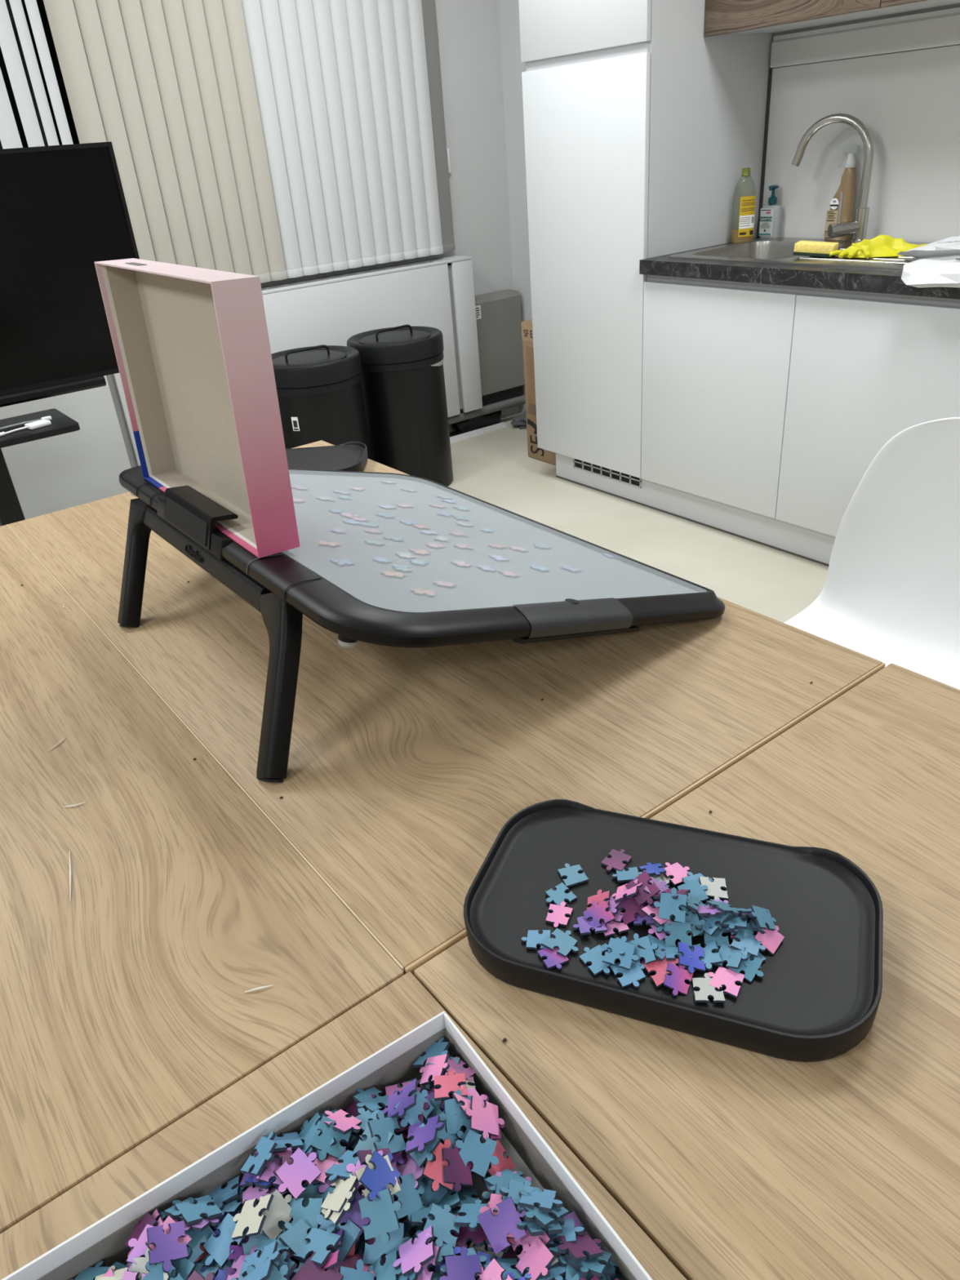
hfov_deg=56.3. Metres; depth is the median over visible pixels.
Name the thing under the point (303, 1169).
piece
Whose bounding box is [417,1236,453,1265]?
piece
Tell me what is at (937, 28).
panel
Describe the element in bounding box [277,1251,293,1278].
piece
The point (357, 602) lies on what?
board
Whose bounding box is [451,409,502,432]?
bag
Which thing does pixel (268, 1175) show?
piece
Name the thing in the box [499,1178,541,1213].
piece
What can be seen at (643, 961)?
piece
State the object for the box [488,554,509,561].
piece
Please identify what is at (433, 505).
piece
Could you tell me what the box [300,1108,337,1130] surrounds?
piece
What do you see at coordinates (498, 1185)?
piece
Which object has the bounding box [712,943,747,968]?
piece
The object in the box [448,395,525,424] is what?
pipe
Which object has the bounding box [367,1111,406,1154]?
piece
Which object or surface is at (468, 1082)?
piece
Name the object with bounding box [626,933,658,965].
piece
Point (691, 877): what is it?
piece
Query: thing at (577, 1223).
piece
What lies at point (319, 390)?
waste bin
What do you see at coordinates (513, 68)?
wall
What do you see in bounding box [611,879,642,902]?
piece
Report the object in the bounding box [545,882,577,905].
piece
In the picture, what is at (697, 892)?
piece
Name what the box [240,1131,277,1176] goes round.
piece
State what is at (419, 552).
piece
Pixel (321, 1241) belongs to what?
piece
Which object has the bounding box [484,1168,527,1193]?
piece
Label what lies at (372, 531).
piece
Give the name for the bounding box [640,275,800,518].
base cabinet
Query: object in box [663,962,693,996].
piece
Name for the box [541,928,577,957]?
piece
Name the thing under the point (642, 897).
piece
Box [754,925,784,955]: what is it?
piece
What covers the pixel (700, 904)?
piece
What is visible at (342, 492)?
piece
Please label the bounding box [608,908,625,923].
piece
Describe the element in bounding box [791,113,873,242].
tap
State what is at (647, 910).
piece
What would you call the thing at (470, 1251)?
piece
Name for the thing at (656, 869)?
piece
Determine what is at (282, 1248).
piece
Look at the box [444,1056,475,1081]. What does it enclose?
piece
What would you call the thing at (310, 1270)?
piece
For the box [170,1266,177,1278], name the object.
piece
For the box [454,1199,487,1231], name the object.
piece
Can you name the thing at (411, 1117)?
piece
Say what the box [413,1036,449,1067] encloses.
piece
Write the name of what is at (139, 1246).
piece
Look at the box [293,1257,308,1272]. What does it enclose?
piece
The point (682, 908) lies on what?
piece
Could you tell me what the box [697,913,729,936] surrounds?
piece
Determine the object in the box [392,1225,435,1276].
piece
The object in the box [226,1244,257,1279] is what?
piece
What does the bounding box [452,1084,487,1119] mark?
piece
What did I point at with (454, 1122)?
piece
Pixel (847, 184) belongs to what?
spray bottle
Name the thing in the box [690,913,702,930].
piece
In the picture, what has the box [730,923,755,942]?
piece
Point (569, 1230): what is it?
piece
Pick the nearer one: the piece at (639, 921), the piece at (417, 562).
the piece at (639, 921)
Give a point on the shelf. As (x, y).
(61, 424)
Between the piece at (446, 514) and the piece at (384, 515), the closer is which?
the piece at (384, 515)
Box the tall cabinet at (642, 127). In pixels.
[518,0,773,478]
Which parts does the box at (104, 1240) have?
floor panel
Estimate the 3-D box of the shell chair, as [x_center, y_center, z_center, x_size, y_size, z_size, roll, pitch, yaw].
[0.724,0.082,1.570,0.495,0.827,0.456,-25,35,-32]
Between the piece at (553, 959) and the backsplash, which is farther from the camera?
the backsplash
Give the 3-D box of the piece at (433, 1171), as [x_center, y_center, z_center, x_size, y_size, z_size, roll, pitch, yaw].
[-0.022,0.306,0.522,0.017,0.014,0.030,4,30,16]
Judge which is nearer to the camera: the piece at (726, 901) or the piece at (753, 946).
the piece at (753, 946)
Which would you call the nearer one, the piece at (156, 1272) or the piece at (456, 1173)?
the piece at (156, 1272)
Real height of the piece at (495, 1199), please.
0.008 m
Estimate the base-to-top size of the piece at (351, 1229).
0.017 m
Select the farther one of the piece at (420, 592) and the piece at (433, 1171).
the piece at (420, 592)
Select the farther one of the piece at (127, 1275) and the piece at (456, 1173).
the piece at (456, 1173)
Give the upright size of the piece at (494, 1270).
0.012 m
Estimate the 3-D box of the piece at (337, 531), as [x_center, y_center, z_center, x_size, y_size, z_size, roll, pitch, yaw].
[-0.184,-0.142,1.168,0.020,0.010,0.028,-7,29,-3]
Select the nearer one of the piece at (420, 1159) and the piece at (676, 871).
the piece at (420, 1159)
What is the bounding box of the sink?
[668,237,930,271]
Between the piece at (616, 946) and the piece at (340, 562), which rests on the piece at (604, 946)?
the piece at (616, 946)
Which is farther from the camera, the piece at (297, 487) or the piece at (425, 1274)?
the piece at (297, 487)
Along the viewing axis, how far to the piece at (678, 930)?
0.68 m
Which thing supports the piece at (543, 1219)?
on the piece at (534, 1228)
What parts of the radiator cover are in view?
panel, panel, rail, rail, panel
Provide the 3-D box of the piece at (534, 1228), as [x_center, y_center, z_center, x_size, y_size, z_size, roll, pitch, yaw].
[0.033,0.316,0.486,0.027,0.018,0.018,-10,30,-9]
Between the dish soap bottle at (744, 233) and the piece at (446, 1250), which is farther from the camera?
the dish soap bottle at (744, 233)
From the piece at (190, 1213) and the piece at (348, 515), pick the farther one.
the piece at (348, 515)
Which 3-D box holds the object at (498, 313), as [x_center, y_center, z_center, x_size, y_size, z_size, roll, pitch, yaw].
[0.068,-1.462,4.519,0.315,0.528,0.087,-24,34,-30]
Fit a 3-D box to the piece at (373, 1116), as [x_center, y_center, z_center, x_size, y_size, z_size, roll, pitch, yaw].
[-0.060,0.297,0.547,0.020,0.009,0.023,4,30,15]
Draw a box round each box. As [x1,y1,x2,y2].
[1,1011,652,1279]
[94,257,300,558]
[521,319,555,465]
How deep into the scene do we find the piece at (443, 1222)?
0.49 m
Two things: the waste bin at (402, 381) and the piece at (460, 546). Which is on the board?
the piece at (460, 546)
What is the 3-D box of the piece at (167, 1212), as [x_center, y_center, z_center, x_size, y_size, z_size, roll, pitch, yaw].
[-0.167,0.326,0.513,0.026,0.017,0.018,9,32,23]
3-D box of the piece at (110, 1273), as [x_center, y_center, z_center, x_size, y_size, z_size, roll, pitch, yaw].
[-0.205,0.355,0.480,0.026,0.006,0.020,-26,35,-33]
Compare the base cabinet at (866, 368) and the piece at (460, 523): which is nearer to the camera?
the piece at (460, 523)
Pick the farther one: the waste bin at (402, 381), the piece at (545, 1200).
the waste bin at (402, 381)
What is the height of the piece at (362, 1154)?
0.012 m
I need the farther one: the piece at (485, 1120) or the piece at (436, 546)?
the piece at (436, 546)
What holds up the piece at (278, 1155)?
on the piece at (292, 1140)
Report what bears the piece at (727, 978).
in the tray at (818, 996)
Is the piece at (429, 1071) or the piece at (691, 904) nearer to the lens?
the piece at (429, 1071)
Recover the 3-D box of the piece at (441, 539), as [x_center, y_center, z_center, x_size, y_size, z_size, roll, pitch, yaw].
[-0.052,-0.137,1.221,0.019,0.009,0.027,-3,29,4]
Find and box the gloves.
[828,234,927,257]
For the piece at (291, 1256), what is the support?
on the piece
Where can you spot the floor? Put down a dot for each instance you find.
(495, 467)
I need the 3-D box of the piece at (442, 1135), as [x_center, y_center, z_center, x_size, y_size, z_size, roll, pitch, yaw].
[-0.015,0.301,0.534,0.023,0.019,0.024,-15,31,-18]
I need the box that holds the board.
[117,465,725,782]
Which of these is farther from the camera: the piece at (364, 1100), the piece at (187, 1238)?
the piece at (364, 1100)
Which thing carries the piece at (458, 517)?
on the board
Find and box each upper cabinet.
[704,0,949,36]
[880,0,959,7]
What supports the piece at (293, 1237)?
on the piece at (308, 1214)
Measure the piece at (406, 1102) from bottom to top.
0.017 m
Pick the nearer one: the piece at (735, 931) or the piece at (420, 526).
the piece at (735, 931)
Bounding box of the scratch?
[244,985,273,992]
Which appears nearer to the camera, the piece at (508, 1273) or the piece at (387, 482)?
the piece at (508, 1273)
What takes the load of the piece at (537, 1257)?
on the piece at (545, 1238)
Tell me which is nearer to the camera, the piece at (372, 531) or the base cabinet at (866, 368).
the piece at (372, 531)
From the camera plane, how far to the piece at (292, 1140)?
0.54 m
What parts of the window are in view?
pane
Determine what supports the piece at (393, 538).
on the board
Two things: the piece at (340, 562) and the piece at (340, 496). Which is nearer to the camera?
the piece at (340, 562)
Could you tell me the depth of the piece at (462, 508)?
1.45 m
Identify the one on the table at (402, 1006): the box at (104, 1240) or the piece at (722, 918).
the box at (104, 1240)
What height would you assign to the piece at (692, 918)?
0.015 m
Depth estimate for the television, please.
2.70 m
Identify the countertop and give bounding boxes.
[639,237,959,299]
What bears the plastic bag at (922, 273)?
on the countertop
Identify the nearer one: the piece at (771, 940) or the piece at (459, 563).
the piece at (771, 940)
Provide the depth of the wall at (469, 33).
4.10 m
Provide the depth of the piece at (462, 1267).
0.47 m
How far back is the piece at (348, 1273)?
0.47 m
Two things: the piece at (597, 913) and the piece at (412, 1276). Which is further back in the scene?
the piece at (597, 913)
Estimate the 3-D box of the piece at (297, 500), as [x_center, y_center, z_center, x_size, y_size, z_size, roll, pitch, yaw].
[-0.266,-0.202,1.303,0.019,0.009,0.027,4,30,15]
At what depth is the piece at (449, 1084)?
0.56 m
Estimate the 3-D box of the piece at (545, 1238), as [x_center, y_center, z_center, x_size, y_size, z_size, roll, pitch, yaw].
[0.027,0.324,0.483,0.018,0.013,0.026,-19,32,-24]
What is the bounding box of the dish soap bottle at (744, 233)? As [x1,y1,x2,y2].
[730,167,755,243]
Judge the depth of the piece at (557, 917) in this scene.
0.71 m
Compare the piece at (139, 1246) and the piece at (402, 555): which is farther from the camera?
the piece at (402, 555)
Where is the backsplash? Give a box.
[762,44,959,242]
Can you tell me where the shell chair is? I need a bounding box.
[784,417,959,689]
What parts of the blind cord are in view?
cord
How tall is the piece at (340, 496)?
0.010 m
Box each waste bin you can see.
[271,344,371,459]
[346,324,453,486]
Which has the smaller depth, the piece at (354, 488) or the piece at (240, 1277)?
the piece at (240, 1277)
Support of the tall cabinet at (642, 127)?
on the floor
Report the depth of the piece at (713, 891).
0.72 m
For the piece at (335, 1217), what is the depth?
0.49 m
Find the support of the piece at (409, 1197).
on the piece at (418, 1217)
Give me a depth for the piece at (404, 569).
1.04 m
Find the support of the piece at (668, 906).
on the piece at (647, 910)
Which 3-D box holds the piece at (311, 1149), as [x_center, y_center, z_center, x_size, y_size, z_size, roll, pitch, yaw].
[-0.101,0.304,0.546,0.024,0.019,0.023,-21,33,-26]
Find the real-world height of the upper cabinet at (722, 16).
0.674 m
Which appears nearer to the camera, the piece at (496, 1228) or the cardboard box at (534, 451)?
the piece at (496, 1228)
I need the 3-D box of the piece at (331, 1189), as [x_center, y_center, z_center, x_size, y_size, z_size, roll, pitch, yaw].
[-0.079,0.314,0.511,0.024,0.018,0.019,-23,34,-29]
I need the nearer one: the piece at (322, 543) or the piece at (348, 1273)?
the piece at (348, 1273)
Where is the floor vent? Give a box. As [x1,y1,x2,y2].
[573,457,641,488]
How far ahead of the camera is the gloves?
2.65 m
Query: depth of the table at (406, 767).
1.00 m
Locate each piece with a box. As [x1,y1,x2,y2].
[71,1260,110,1279]
[94,1265,128,1279]
[102,1267,114,1276]
[110,1262,128,1270]
[121,1271,146,1279]
[124,1212,158,1249]
[126,1223,154,1264]
[127,1208,164,1257]
[131,1247,170,1279]
[142,1261,183,1279]
[145,1216,191,1262]
[146,1220,187,1272]
[164,1197,213,1221]
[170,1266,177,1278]
[171,1194,222,1226]
[173,1217,218,1234]
[183,1270,215,1279]
[203,1213,247,1267]
[208,1175,240,1210]
[217,1186,245,1220]
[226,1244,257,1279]
[231,1193,274,1239]
[231,1261,247,1279]
[239,1154,270,1187]
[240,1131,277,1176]
[240,1240,281,1279]
[244,1176,275,1189]
[246,1257,289,1279]
[253,1146,296,1161]
[254,1232,289,1267]
[256,1146,292,1186]
[256,1189,293,1239]
[262,1132,304,1152]
[273,1151,318,1186]
[275,1147,320,1199]
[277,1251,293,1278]
[278,1218,312,1262]
[280,1253,297,1275]
[281,1252,298,1269]
[282,1197,324,1233]
[286,1258,296,1279]
[291,485,307,490]
[291,1251,343,1279]
[293,497,305,503]
[293,1223,342,1266]
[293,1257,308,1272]
[298,1111,322,1152]
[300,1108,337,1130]
[302,1120,321,1152]
[310,1115,351,1161]
[312,1149,346,1187]
[313,1137,336,1159]
[315,1213,361,1262]
[316,496,334,502]
[318,1177,330,1194]
[319,540,340,547]
[320,1173,358,1220]
[320,1174,357,1225]
[320,1185,335,1199]
[321,1229,344,1271]
[324,1109,361,1134]
[324,1150,358,1183]
[328,508,346,514]
[329,559,354,566]
[330,527,346,533]
[333,489,351,495]
[333,1254,376,1279]
[337,494,351,500]
[338,1258,374,1279]
[339,512,359,518]
[339,1186,370,1242]
[342,519,362,525]
[345,1093,377,1117]
[346,1150,384,1195]
[346,1241,359,1258]
[349,516,368,522]
[350,486,364,491]
[352,1086,389,1112]
[353,1124,394,1156]
[354,1154,400,1197]
[355,1106,387,1141]
[356,1147,398,1170]
[358,1151,400,1201]
[358,1187,401,1243]
[360,522,378,528]
[361,1237,386,1266]
[362,1109,399,1133]
[362,1222,410,1263]
[364,528,382,534]
[364,539,385,546]
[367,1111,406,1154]
[368,1249,402,1279]
[372,555,391,564]
[376,512,395,519]
[378,505,395,509]
[380,570,406,578]
[381,480,395,484]
[382,534,404,542]
[382,1078,417,1118]
[390,1151,404,1165]
[391,564,412,573]
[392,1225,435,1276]
[393,1089,434,1128]
[393,1173,424,1224]
[395,503,413,508]
[395,551,415,559]
[395,1091,430,1134]
[395,1153,424,1190]
[397,1242,417,1279]
[399,520,418,525]
[400,488,417,492]
[405,1115,444,1154]
[405,1123,441,1168]
[405,1202,442,1226]
[408,548,430,555]
[408,559,428,566]
[410,587,434,597]
[412,524,430,529]
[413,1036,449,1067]
[413,1232,440,1279]
[417,1177,447,1207]
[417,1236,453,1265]
[419,529,438,535]
[419,1053,449,1085]
[422,1138,453,1191]
[422,1203,460,1248]
[426,542,444,549]
[428,503,445,508]
[429,1246,460,1272]
[433,580,456,588]
[433,1069,467,1101]
[434,536,448,542]
[436,495,452,499]
[436,511,453,517]
[436,1124,462,1148]
[439,1089,478,1134]
[439,1245,482,1279]
[440,1247,486,1279]
[441,498,455,503]
[441,1094,466,1132]
[441,1142,473,1192]
[442,1093,456,1115]
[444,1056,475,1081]
[448,531,467,537]
[450,560,471,568]
[450,1213,485,1248]
[452,506,469,511]
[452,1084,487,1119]
[453,515,468,520]
[453,542,473,550]
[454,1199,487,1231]
[455,521,474,527]
[455,1129,498,1177]
[456,1126,489,1162]
[458,1075,475,1089]
[463,1095,504,1141]
[475,564,497,573]
[476,1195,526,1254]
[476,1257,513,1279]
[479,1193,519,1239]
[480,527,493,533]
[482,1139,515,1177]
[483,1255,522,1279]
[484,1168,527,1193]
[487,1203,514,1244]
[488,542,507,549]
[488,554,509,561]
[488,1123,505,1139]
[493,1182,508,1211]
[497,569,519,577]
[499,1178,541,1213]
[506,1271,530,1279]
[509,546,528,552]
[511,1228,551,1258]
[515,1235,555,1279]
[516,1215,564,1236]
[518,1185,563,1213]
[518,1187,568,1228]
[521,929,555,950]
[524,1264,566,1279]
[529,564,549,572]
[533,542,551,549]
[537,947,568,970]
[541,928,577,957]
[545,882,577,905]
[546,901,573,928]
[546,1217,585,1248]
[547,1247,566,1270]
[548,1240,581,1263]
[557,862,588,887]
[557,1232,603,1262]
[560,565,582,573]
[562,1211,587,1233]
[566,1246,612,1277]
[573,914,607,935]
[578,944,616,976]
[578,1275,599,1279]
[582,900,615,931]
[586,889,610,910]
[600,848,631,871]
[600,919,629,937]
[600,937,624,955]
[602,553,616,559]
[602,936,639,969]
[605,896,622,914]
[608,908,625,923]
[609,960,645,988]
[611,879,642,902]
[612,866,642,882]
[614,893,647,924]
[625,870,660,906]
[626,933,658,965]
[633,905,656,925]
[637,933,666,961]
[638,862,666,876]
[640,900,674,926]
[640,949,664,971]
[643,876,669,902]
[644,955,678,987]
[648,924,667,940]
[649,873,671,888]
[652,920,673,935]
[653,887,687,923]
[653,888,690,899]
[657,876,670,885]
[662,945,693,960]
[663,862,689,886]
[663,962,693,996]
[664,921,692,946]
[666,892,691,915]
[672,910,705,937]
[675,956,696,971]
[677,878,708,902]
[677,942,705,973]
[681,871,712,882]
[684,897,709,918]
[685,894,699,911]
[689,940,722,970]
[690,905,725,916]
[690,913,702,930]
[692,973,724,1002]
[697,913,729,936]
[698,876,728,899]
[703,928,729,951]
[704,918,737,933]
[706,898,728,906]
[706,898,740,915]
[707,966,744,998]
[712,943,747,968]
[719,912,747,930]
[728,937,765,970]
[728,953,763,982]
[729,921,757,939]
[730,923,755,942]
[730,929,765,957]
[737,908,768,913]
[737,912,751,917]
[747,916,766,933]
[750,905,776,930]
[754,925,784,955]
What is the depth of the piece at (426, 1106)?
0.55 m
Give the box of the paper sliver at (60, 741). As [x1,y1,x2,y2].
[48,737,65,751]
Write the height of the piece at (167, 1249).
0.016 m
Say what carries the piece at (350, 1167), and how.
on the piece
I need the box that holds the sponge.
[793,240,839,257]
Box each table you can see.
[0,524,404,1234]
[0,971,686,1279]
[6,440,884,976]
[413,663,959,1279]
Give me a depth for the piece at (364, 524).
1.23 m
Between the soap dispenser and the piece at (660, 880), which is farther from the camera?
the soap dispenser
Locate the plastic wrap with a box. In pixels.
[511,411,526,429]
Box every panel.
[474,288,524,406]
[770,7,959,67]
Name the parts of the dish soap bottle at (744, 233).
label panel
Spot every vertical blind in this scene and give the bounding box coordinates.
[0,0,73,148]
[43,0,287,283]
[240,0,455,278]
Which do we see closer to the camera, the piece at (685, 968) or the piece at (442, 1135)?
the piece at (442, 1135)
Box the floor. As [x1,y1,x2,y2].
[447,412,828,622]
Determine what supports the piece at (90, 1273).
in the box at (104, 1240)
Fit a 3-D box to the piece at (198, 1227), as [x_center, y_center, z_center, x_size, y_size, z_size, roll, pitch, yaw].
[-0.160,0.328,0.506,0.025,0.017,0.022,4,30,15]
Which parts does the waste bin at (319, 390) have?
handle, lid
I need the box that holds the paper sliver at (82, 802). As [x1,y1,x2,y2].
[63,802,84,807]
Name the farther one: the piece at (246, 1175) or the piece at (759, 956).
the piece at (759, 956)
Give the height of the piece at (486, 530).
0.009 m
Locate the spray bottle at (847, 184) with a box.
[824,152,855,240]
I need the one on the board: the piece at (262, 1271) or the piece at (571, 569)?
the piece at (571, 569)
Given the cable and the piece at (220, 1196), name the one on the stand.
the cable
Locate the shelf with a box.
[0,408,79,448]
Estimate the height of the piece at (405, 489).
0.009 m
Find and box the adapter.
[0,418,51,436]
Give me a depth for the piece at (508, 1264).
0.48 m
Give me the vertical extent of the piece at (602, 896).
0.012 m
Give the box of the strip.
[756,67,774,237]
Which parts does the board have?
leg, leg, frame, edge panel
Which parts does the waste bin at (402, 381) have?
handle, lid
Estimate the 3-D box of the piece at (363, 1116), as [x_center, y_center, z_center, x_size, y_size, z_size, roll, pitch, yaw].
[-0.066,0.298,0.554,0.024,0.008,0.025,-24,34,-30]
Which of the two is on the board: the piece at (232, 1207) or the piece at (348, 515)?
the piece at (348, 515)
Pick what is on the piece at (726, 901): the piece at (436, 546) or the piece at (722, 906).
the piece at (722, 906)
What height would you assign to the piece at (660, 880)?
0.010 m
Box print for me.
[293,420,297,427]
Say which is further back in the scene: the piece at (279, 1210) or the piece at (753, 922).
the piece at (753, 922)
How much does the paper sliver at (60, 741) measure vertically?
0.002 m
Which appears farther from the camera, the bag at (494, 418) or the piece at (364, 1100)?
the bag at (494, 418)
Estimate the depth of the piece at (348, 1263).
0.48 m
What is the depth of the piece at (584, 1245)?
0.47 m
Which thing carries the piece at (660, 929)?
on the piece at (651, 931)
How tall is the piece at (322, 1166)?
0.009 m
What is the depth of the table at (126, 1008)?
0.76 m
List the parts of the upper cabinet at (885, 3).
door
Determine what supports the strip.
attached to the wall at (513, 68)
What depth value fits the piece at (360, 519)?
1.25 m
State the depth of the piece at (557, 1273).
0.46 m
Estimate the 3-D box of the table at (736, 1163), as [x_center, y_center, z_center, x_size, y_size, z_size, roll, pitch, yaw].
[0.647,0.699,0.563,0.664,0.740,1.350,-24,34,-30]
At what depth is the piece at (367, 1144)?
0.53 m
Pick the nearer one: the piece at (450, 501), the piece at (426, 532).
the piece at (426, 532)
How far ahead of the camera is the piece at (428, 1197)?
0.52 m
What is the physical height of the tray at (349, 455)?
0.029 m
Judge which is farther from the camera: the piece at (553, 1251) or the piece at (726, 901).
the piece at (726, 901)
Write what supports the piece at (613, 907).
on the piece at (602, 896)
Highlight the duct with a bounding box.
[449,422,507,443]
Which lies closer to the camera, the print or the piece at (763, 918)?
the piece at (763, 918)
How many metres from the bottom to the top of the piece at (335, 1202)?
0.018 m
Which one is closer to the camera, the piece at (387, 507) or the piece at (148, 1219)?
the piece at (148, 1219)
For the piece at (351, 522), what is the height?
0.010 m
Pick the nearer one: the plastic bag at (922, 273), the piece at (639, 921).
the piece at (639, 921)
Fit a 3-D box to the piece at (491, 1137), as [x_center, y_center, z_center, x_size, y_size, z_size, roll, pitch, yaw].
[0.002,0.296,0.553,0.024,0.018,0.024,-17,31,-20]
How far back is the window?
3.15 m
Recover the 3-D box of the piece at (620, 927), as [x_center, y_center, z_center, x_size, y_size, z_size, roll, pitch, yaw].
[0.102,0.220,0.698,0.020,0.004,0.023,-11,30,-11]
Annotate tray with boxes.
[285,441,368,471]
[463,799,883,1062]
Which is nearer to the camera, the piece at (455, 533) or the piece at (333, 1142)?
the piece at (333, 1142)
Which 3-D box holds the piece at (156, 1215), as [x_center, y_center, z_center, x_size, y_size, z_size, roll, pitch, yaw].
[-0.185,0.335,0.502,0.022,0.018,0.026,16,36,33]
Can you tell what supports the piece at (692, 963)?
on the piece at (671, 952)
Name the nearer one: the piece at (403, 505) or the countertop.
the piece at (403, 505)
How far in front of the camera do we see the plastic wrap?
4.54 m
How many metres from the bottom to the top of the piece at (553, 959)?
0.003 m
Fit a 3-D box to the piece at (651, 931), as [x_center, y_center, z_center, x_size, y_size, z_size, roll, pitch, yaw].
[0.141,0.219,0.689,0.028,0.008,0.020,-16,31,-19]
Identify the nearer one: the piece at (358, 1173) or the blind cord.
the piece at (358, 1173)
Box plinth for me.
[555,453,835,566]
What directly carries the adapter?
on the stand
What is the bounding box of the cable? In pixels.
[0,415,52,430]
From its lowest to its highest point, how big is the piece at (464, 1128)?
0.018 m
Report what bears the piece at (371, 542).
on the board
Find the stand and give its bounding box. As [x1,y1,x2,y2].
[0,408,79,526]
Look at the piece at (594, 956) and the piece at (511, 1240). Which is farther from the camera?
the piece at (594, 956)
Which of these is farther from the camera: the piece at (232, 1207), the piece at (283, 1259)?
the piece at (232, 1207)
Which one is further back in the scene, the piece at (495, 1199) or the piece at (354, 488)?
the piece at (354, 488)
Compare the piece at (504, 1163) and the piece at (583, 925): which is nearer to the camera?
the piece at (504, 1163)
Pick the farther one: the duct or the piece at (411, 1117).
the duct
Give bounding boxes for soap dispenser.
[759,185,782,237]
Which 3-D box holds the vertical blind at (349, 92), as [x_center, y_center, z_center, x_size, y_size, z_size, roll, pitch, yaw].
[-0.512,-2.333,3.574,0.917,1.550,0.064,-24,35,-31]
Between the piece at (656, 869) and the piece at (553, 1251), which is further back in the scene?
the piece at (656, 869)
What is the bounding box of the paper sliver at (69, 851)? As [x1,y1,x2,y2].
[69,851,71,901]
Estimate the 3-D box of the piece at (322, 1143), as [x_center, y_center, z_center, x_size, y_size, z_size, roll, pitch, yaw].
[-0.089,0.299,0.535,0.019,0.012,0.023,5,31,17]
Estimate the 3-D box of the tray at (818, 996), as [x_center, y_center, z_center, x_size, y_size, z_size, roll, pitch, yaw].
[0.149,0.216,0.711,0.310,0.029,0.196,7,31,21]
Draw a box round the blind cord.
[435,0,450,173]
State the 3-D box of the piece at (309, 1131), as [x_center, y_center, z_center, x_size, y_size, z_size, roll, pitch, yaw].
[-0.103,0.301,0.548,0.019,0.019,0.026,-18,32,-23]
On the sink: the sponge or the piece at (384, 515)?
the sponge
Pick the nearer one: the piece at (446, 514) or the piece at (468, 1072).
the piece at (468, 1072)
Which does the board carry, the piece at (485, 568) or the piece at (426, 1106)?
the piece at (485, 568)
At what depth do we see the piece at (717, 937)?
0.67 m
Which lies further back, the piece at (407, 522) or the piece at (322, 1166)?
the piece at (407, 522)
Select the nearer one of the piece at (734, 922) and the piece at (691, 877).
the piece at (734, 922)
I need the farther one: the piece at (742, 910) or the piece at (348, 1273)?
the piece at (742, 910)
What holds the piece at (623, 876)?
on the tray at (818, 996)
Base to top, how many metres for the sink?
0.165 m
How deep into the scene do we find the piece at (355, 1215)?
0.49 m
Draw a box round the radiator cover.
[0,255,482,519]
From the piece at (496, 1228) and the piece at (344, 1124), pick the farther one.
the piece at (344, 1124)
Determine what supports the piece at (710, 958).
in the tray at (818, 996)
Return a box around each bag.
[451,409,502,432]
[897,235,959,261]
[901,258,959,288]
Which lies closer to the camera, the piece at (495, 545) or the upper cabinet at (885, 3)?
the piece at (495, 545)
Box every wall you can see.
[260,0,519,431]
[498,0,959,413]
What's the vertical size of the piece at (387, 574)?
0.010 m
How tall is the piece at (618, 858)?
0.003 m
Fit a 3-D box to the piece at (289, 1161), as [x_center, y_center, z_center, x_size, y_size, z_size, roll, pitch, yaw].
[-0.105,0.309,0.523,0.029,0.010,0.020,-11,30,-11]
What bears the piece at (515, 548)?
on the board
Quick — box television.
[0,141,139,407]
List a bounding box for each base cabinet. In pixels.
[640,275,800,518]
[775,286,959,537]
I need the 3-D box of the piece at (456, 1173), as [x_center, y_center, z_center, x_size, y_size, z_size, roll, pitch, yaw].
[-0.013,0.308,0.523,0.020,0.016,0.025,2,30,12]
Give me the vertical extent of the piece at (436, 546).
0.009 m
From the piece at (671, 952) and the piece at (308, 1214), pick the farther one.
the piece at (671, 952)
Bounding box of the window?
[0,0,407,275]
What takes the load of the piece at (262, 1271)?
on the piece at (240, 1277)
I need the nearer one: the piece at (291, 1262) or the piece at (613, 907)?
the piece at (291, 1262)
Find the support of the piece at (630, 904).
in the tray at (818, 996)
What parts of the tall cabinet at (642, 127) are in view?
door, door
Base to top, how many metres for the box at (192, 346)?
0.284 m
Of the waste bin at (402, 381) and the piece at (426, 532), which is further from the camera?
the waste bin at (402, 381)
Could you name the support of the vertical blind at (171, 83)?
attached to the wall at (469, 33)
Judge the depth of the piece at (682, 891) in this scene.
0.69 m
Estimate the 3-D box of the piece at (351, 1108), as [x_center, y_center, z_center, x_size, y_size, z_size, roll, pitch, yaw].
[-0.078,0.299,0.574,0.024,0.017,0.020,15,35,31]
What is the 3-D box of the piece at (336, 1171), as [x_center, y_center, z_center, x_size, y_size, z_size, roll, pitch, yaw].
[-0.076,0.303,0.515,0.020,0.016,0.026,13,34,29]
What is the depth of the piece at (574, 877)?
0.74 m
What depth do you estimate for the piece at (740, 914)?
0.68 m

